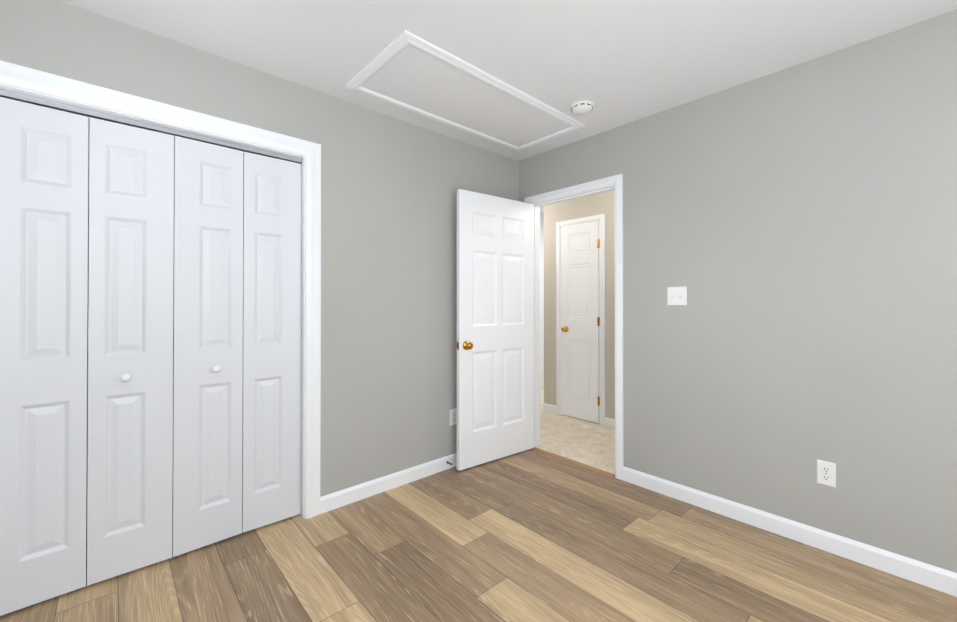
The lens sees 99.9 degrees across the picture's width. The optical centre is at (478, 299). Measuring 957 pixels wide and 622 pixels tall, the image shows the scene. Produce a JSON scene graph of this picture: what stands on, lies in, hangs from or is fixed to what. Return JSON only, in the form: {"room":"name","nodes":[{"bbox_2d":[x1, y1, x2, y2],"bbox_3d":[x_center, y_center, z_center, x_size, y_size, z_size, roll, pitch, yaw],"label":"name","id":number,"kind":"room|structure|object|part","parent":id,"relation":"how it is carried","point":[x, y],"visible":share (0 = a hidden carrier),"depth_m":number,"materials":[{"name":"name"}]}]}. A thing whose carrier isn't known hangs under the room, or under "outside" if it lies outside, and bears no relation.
{"room":"empty bedroom","nodes":[
{"label":"empty bedroom","id":0,"kind":"room"},
{"bbox_2d":[0,0,518,496],"bbox_3d":[-1.065,0.012,2.275,3.715,2.440,0.115,0,0,-42],"label":"wall","id":1,"kind":"structure","parent":0,"point":[390,186],"depth_m":2.50,"materials":[{"name":"grey paint"}]},
{"bbox_2d":[0,89,301,615],"bbox_3d":[-1.446,0.210,1.909,1.168,2.039,0.075,0,0,-44],"label":"bifold closet door","id":2,"kind":"structure","parent":1,"relation":"in","point":[191,314],"depth_m":1.82,"materials":[{"name":"white paint"}]},
{"bbox_3d":[-1.561,0.344,1.780,0.037,0.037,0.033,0,0,-41],"label":"knob","id":3,"kind":"part","parent":2,"relation":"part of","materials":[{"name":"white plastic"}]},
{"bbox_3d":[-1.563,0.217,1.821,0.289,1.995,0.030,0,0,-41],"label":"panel","id":4,"kind":"part","parent":2,"relation":"part of","materials":[{"name":"white paint"}]},
{"bbox_3d":[-1.348,0.219,2.017,0.289,1.995,0.030,0,0,-44],"label":"panel","id":5,"kind":"part","parent":2,"relation":"part of","materials":[{"name":"white paint"}]},
{"bbox_3d":[-1.309,0.345,2.010,0.037,0.037,0.033,0,0,-44],"label":"knob","id":6,"kind":"part","parent":2,"relation":"part of","materials":[{"name":"white plastic"}]},
{"bbox_3d":[-1.132,0.220,2.213,0.289,1.995,0.030,0,0,-41],"label":"panel","id":7,"kind":"part","parent":2,"relation":"part of","materials":[{"name":"white paint"}]},
{"bbox_2d":[0,60,320,518],"bbox_3d":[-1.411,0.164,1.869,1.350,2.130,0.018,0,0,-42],"label":"trim","id":8,"kind":"structure","parent":1,"relation":"attached to","point":[27,78],"depth_m":2.26,"materials":[{"name":"white paint"}]},
{"bbox_2d":[320,453,456,513],"bbox_3d":[-0.281,1.189,2.895,1.711,0.092,0.014,0,0,-42],"label":"baseboard","id":9,"kind":"structure","parent":1,"relation":"attached to","point":[338,499],"depth_m":2.59,"materials":[{"name":"white paint"}]},
{"bbox_2d":[450,408,456,425],"bbox_3d":[-0.183,0.870,2.990,0.072,0.117,0.008,0,0,-42],"label":"outlet","id":10,"kind":"object","parent":1,"relation":"attached to","point":[452,417],"visible":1,"depth_m":2.98,"materials":[{"name":"white plastic"}]},
{"bbox_2d":[0,390,956,621],"bbox_3d":[0.897,1.283,2.488,6.915,0.100,4.830,0,0,-42],"label":"floor","id":11,"kind":"structure","parent":0,"point":[529,535],"depth_m":1.85,"materials":[{"name":"wood"}]},
{"bbox_2d":[60,0,956,214],"bbox_3d":[0.897,-1.257,2.503,6.915,0.100,4.830,0,0,-42],"label":"ceiling","id":12,"kind":"structure","parent":0,"point":[617,63],"depth_m":1.87,"materials":[{"name":"white paint"}]},
{"bbox_2d":[345,30,584,151],"bbox_3d":[-0.008,-1.198,2.524,1.445,0.017,0.630,0,0,-42],"label":"attic hatch","id":13,"kind":"object","parent":12,"relation":"attached to","point":[408,71],"visible":1,"depth_m":2.37,"materials":[{"name":"white paint"}]},
{"bbox_2d":[570,100,593,114],"bbox_3d":[0.644,-1.188,2.505,0.140,0.039,0.140,0,0,-42],"label":"smoke detector","id":14,"kind":"object","parent":12,"relation":"attached to","point":[582,107],"visible":1,"depth_m":2.47,"materials":[{"name":"white plastic"}]},
{"bbox_2d":[540,214,543,389],"bbox_3d":[0.726,0.030,5.528,3.085,2.440,0.115,0,0,-42],"label":"wall","id":15,"kind":"structure","parent":0,"point":[541,301],"depth_m":5.59,"materials":[{"name":"white paint"}]},
{"bbox_2d":[532,447,614,477],"bbox_3d":[0.696,1.232,3.090,0.052,0.009,0.758,0,0,-42],"label":"threshold strip","id":16,"kind":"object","parent":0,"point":[576,463],"depth_m":3.04,"materials":[{"name":"brown wood"}]},
{"bbox_2d":[544,190,614,423],"bbox_3d":[2.137,0.016,3.087,0.115,2.440,4.035,0,0,-42],"label":"wall","id":17,"kind":"structure","parent":0,"point":[592,205],"depth_m":4.22,"materials":[{"name":"beige paint"}]},
{"bbox_2d":[543,403,556,413],"bbox_3d":[0.792,1.202,4.461,0.014,0.085,0.182,0,0,-42],"label":"baseboard","id":18,"kind":"structure","parent":17,"relation":"attached to","point":[549,408],"depth_m":4.46,"materials":[{"name":"white paint"}]},
{"bbox_2d":[561,221,599,422],"bbox_3d":[1.032,0.223,4.161,0.072,2.015,0.463,0,0,-42],"label":"hall door","id":19,"kind":"structure","parent":17,"relation":"in","point":[579,326],"depth_m":4.17,"materials":[{"name":"white paint"}]},
{"bbox_3d":[0.913,0.313,4.282,0.060,0.064,0.064,0,0,-42],"label":"knob","id":20,"kind":"part","parent":19,"relation":"part of","materials":[{"name":"gold metal"}]},
{"bbox_3d":[1.194,0.222,4.012,0.011,1.659,0.024,0,0,-42],"label":"hall door hinge","id":21,"kind":"part","parent":19,"relation":"part of","materials":[{"name":"gold metal"}]},
{"bbox_2d":[556,214,604,425],"bbox_3d":[1.047,0.197,4.186,0.016,2.092,0.582,0,0,-42],"label":"door frame","id":22,"kind":"structure","parent":17,"relation":"attached to","point":[600,218],"depth_m":4.01,"materials":[{"name":"white paint"}]},
{"bbox_2d":[604,417,614,428],"bbox_3d":[2.306,1.192,2.798,0.014,0.085,3.160,0,0,-42],"label":"baseboard","id":23,"kind":"structure","parent":17,"relation":"attached to","point":[609,422],"depth_m":3.92,"materials":[{"name":"white paint"}]},
{"bbox_2d":[519,9,956,572],"bbox_3d":[1.130,0.014,2.708,0.115,2.440,4.830,0,0,-42],"label":"wall","id":24,"kind":"structure","parent":0,"point":[793,229],"depth_m":2.04,"materials":[{"name":"grey paint"}]},
{"bbox_2d":[532,184,613,446],"bbox_3d":[0.741,0.207,3.137,0.119,2.060,0.800,0,0,-42],"label":"trim","id":25,"kind":"structure","parent":24,"relation":"attached to","point":[537,205],"depth_m":3.40,"materials":[{"name":"white paint"}]},
{"bbox_2d":[524,174,622,479],"bbox_3d":[0.691,0.185,3.091,0.017,2.103,0.886,0,0,-42],"label":"door frame","id":26,"kind":"structure","parent":24,"relation":"attached to","point":[616,181],"depth_m":2.78,"materials":[{"name":"white paint"}]},
{"bbox_2d":[456,189,533,470],"bbox_3d":[0.148,0.214,3.125,0.765,2.020,0.159,0,0,-37],"label":"bedroom door","id":27,"kind":"structure","parent":26,"relation":"attached to","point":[495,328],"depth_m":3.09,"materials":[{"name":"white paint"}]},
{"bbox_3d":[-0.114,0.330,2.924,0.105,0.066,0.159,0,0,-37],"label":"knob","id":28,"kind":"part","parent":27,"relation":"part of","materials":[{"name":"gold metal"}]},
{"bbox_2d":[667,287,686,304],"bbox_3d":[1.228,-0.023,2.500,0.020,0.116,0.116,0,0,-42],"label":"switch plate","id":29,"kind":"object","parent":24,"relation":"attached to","point":[676,295],"visible":1,"depth_m":2.50,"materials":[{"name":"white plastic"}]},
{"bbox_2d":[622,466,956,596],"bbox_3d":[1.810,1.183,1.858,0.014,0.092,2.438,0,0,-42],"label":"baseboard","id":30,"kind":"structure","parent":24,"relation":"attached to","point":[928,575],"depth_m":2.02,"materials":[{"name":"white paint"}]},
{"bbox_2d":[817,460,835,487],"bbox_3d":[1.708,0.854,1.977,0.008,0.117,0.072,0,0,-42],"label":"outlet","id":31,"kind":"object","parent":24,"relation":"attached to","point":[830,481],"visible":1,"depth_m":1.97,"materials":[{"name":"white plastic"}]}
]}

